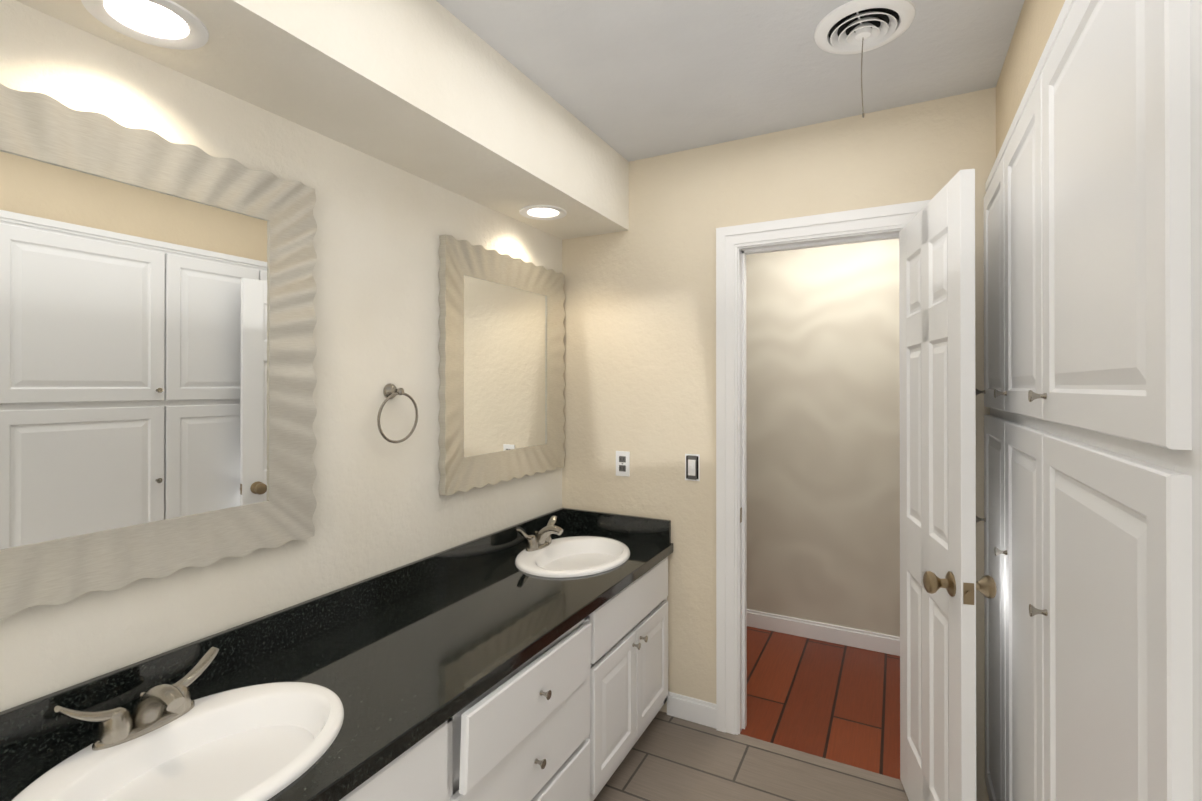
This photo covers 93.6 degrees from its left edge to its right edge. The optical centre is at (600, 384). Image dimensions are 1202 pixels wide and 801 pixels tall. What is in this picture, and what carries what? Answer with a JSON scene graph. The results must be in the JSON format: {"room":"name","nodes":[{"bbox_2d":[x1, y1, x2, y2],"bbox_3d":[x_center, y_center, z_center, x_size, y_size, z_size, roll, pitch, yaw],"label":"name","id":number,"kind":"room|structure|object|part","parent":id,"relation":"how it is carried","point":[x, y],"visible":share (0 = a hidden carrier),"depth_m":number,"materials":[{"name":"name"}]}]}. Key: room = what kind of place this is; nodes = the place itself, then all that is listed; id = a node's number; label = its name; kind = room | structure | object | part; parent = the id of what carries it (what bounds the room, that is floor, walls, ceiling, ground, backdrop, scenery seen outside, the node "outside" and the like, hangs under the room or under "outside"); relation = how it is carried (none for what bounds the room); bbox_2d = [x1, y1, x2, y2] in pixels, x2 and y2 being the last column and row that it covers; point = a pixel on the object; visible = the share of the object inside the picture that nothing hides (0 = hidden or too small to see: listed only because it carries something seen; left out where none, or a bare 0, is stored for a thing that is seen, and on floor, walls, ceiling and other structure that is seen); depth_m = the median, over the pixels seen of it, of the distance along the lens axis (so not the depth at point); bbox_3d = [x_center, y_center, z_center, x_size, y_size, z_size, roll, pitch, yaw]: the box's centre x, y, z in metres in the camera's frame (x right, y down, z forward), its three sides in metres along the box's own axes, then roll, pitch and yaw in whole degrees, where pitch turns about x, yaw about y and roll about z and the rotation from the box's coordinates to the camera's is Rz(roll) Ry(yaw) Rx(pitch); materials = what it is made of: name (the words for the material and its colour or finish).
{"room":"bathroom","nodes":[
{"label":"bathroom","id":0,"kind":"room"},
{"bbox_2d":[0,0,561,711],"bbox_3d":[-1.020,0.214,1.316,0.120,2.490,3.580,0,0,28],"label":"wall","id":1,"kind":"structure","parent":0,"point":[382,506],"depth_m":1.64,"materials":[{"name":"white paint"}]},
{"bbox_2d":[0,83,316,619],"bbox_3d":[-1.017,-0.062,1.157,0.033,0.969,0.929,0,0,28],"label":"mirror","id":2,"kind":"object","parent":1,"relation":"attached to","point":[158,352],"visible":0.94,"depth_m":1.22,"materials":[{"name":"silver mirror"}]},
{"bbox_2d":[0,508,563,767],"bbox_3d":[-0.959,0.648,1.271,0.018,0.100,3.352,0,0,28],"label":"backsplash","id":3,"kind":"structure","parent":1,"relation":"attached to","point":[23,727],"depth_m":1.51,"materials":[{"name":"black stone"}]},
{"bbox_2d":[377,383,417,442],"bbox_3d":[-0.660,0.094,1.813,0.055,0.192,0.165,0,0,28],"label":"towel ring","id":4,"kind":"object","parent":1,"relation":"attached to","point":[391,391],"visible":1,"depth_m":1.80,"materials":[{"name":"silver metal"}]},
{"bbox_2d":[438,235,564,494],"bbox_3d":[-0.378,-0.068,2.375,0.033,0.939,0.819,0,0,28],"label":"mirror","id":5,"kind":"object","parent":1,"relation":"attached to","point":[501,369],"visible":1,"depth_m":2.30,"materials":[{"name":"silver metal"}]},
{"bbox_2d":[15,0,628,239],"bbox_3d":[-0.812,-0.873,1.199,0.360,0.317,3.360,0,0,28],"label":"soffit","id":6,"kind":"structure","parent":0,"point":[435,92],"depth_m":1.53,"materials":[{"name":"white paint"}]},
{"bbox_2d":[81,0,208,49],"bbox_3d":[-0.885,-0.747,1.102,0.196,0.078,0.196,0,0,28],"label":"recessed light","id":7,"kind":"object","parent":6,"relation":"in","point":[171,21],"visible":0.94,"depth_m":1.14,"materials":[{"name":"white glass"}]},
{"bbox_2d":[519,205,566,219],"bbox_3d":[-0.239,-0.743,2.333,0.196,0.078,0.196,0,0,28],"label":"recessed light","id":8,"kind":"object","parent":6,"relation":"in","point":[543,212],"visible":0.6,"depth_m":2.37,"materials":[{"name":"white glass"}]},
{"bbox_2d":[436,0,1024,161],"bbox_3d":[-0.210,-1.073,0.839,2.160,0.080,3.680,0,0,28],"label":"ceiling","id":9,"kind":"structure","parent":0,"point":[630,80],"depth_m":1.80,"materials":[{"name":"paint"}]},
{"bbox_2d":[814,0,915,117],"bbox_3d":[0.753,-0.898,1.621,0.264,0.264,0.264,0,0,28],"label":"ceiling vent","id":10,"kind":"object","parent":9,"relation":"in","point":[855,26],"visible":1,"depth_m":1.60,"materials":[{"name":"white"}]},
{"bbox_2d":[594,626,908,800],"bbox_3d":[0.233,1.483,1.202,4.200,0.050,4.750,0,0,28],"label":"floor","id":11,"kind":"structure","parent":0,"point":[840,703],"depth_m":2.31,"materials":[{"name":"brown tile"}]},
{"bbox_2d":[328,548,672,800],"bbox_3d":[-0.698,1.098,1.133,0.608,0.720,3.352,0,0,28],"label":"bathroom vanity","id":12,"kind":"object","parent":11,"relation":"on","point":[527,660],"depth_m":1.65,"materials":[{"name":"white wood"}]},
{"bbox_2d":[0,540,672,800],"bbox_3d":[-0.712,0.718,1.142,0.575,0.040,3.352,0,0,28],"label":"countertop","id":13,"kind":"structure","parent":12,"relation":"on","point":[427,652],"depth_m":1.51,"materials":[{"name":"black stone"}]},
{"bbox_2d":[48,644,223,751],"bbox_3d":[-0.869,0.632,1.106,0.144,0.105,0.272,0,0,28],"label":"faucet","id":14,"kind":"object","parent":13,"relation":"on","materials":[{"name":"silver metal"}]},
{"bbox_2d":[0,656,399,800],"bbox_3d":[-0.754,0.752,1.045,0.439,0.142,0.542,0,0,28],"label":"sink","id":15,"kind":"object","parent":13,"relation":"in","point":[261,729],"depth_m":1.11,"materials":[{"name":"white ceramic"}]},
{"bbox_2d":[516,516,567,551],"bbox_3d":[-0.225,0.637,2.366,0.144,0.105,0.272,0,0,28],"label":"faucet","id":16,"kind":"object","parent":13,"relation":"on","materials":[{"name":"silver metal"}]},
{"bbox_2d":[488,528,651,583],"bbox_3d":[-0.110,0.756,2.305,0.439,0.142,0.542,0,0,28],"label":"sink","id":17,"kind":"object","parent":13,"relation":"in","point":[588,556],"depth_m":2.33,"materials":[{"name":"white ceramic"}]},
{"bbox_2d":[979,163,998,800],"bbox_3d":[1.243,0.380,1.758,0.037,2.160,0.446,0,0,28],"label":"tall cabinet","id":18,"kind":"object","parent":11,"relation":"on","point":[991,390],"depth_m":1.81,"materials":[{"name":"white wood"}]},
{"bbox_2d":[995,80,1030,800],"bbox_3d":[1.033,0.379,1.357,0.037,2.160,0.460,0,0,28],"label":"tall cabinet","id":19,"kind":"object","parent":11,"relation":"on","point":[1013,160],"depth_m":1.45,"materials":[{"name":"white wood"}]},
{"bbox_2d":[1031,0,1201,800],"bbox_3d":[0.756,0.377,0.828,0.037,2.160,0.734,0,0,28],"label":"tall cabinet","id":20,"kind":"object","parent":11,"relation":"on","point":[1092,393],"depth_m":0.77,"materials":[{"name":"white wood"}]},
{"bbox_2d":[562,87,995,800],"bbox_3d":[0.617,0.217,2.411,1.760,2.490,0.120,0,0,28],"label":"wall","id":21,"kind":"structure","parent":0,"point":[640,341],"depth_m":2.46,"materials":[{"name":"beige paint"}]},
{"bbox_2d":[564,508,671,543],"bbox_3d":[0.063,0.653,2.616,0.547,0.100,0.020,0,0,28],"label":"backsplash","id":22,"kind":"structure","parent":21,"relation":"attached to","point":[608,524],"depth_m":2.60,"materials":[{"name":"black stone"}]},
{"bbox_2d":[616,451,629,476],"bbox_3d":[0.100,0.368,2.609,0.070,0.115,0.008,0,0,28],"label":"electrical outlet plate","id":23,"kind":"object","parent":21,"relation":"attached to","point":[622,463],"visible":1,"depth_m":2.61,"materials":[{"name":"white plastic"}]},
{"bbox_2d":[685,454,699,480],"bbox_3d":[0.393,0.362,2.448,0.066,0.116,0.022,0,0,28],"label":"switch box","id":24,"kind":"object","parent":21,"relation":"attached to","point":[692,467],"visible":1,"depth_m":2.45,"materials":[{"name":"white plastic"}]},
{"bbox_2d":[716,200,929,734],"bbox_3d":[0.887,0.400,2.269,0.817,2.124,0.162,0,0,28],"label":"door frame","id":25,"kind":"structure","parent":21,"relation":"attached to","point":[736,245],"depth_m":2.36,"materials":[{"name":"white wood"}]},
{"bbox_2d":[899,169,996,800],"bbox_3d":[1.040,0.445,1.775,0.171,2.018,0.628,0,0,15],"label":"door","id":26,"kind":"structure","parent":21,"relation":"in","point":[940,585],"depth_m":1.65,"materials":[{"name":"white wood"}]},
{"bbox_3d":[0.975,0.548,1.523,0.171,0.066,0.108,0,0,15],"label":"knob","id":27,"kind":"part","parent":26,"relation":"part of","materials":[{"name":"gold metal"}]},
{"bbox_2d":[746,238,899,636],"bbox_3d":[1.318,0.245,3.274,4.200,2.440,0.120,0,0,28],"label":"wall","id":28,"kind":"structure","parent":0,"point":[823,430],"depth_m":3.23,"materials":[{"name":"beige paint"}]},
{"bbox_2d":[996,0,1064,157],"bbox_3d":[0.669,0.211,0.487,0.120,2.490,3.480,0,0,28],"label":"wall","id":29,"kind":"structure","parent":0,"point":[1037,20],"depth_m":1.54,"materials":[{"name":"beige paint"}]},
{"bbox_3d":[1.037,0.244,2.739,4.440,2.440,1.090,0,0,28],"label":"wall","id":30,"kind":"structure","parent":0,"visible":0},
{"bbox_2d":[667,609,899,728],"bbox_3d":[1.033,1.413,2.728,4.200,0.100,1.104,0,0,28],"label":"baseboard","id":31,"kind":"structure","parent":30,"relation":"attached to","point":[695,710],"depth_m":3.13,"materials":[{"name":"white wood"}]}
]}

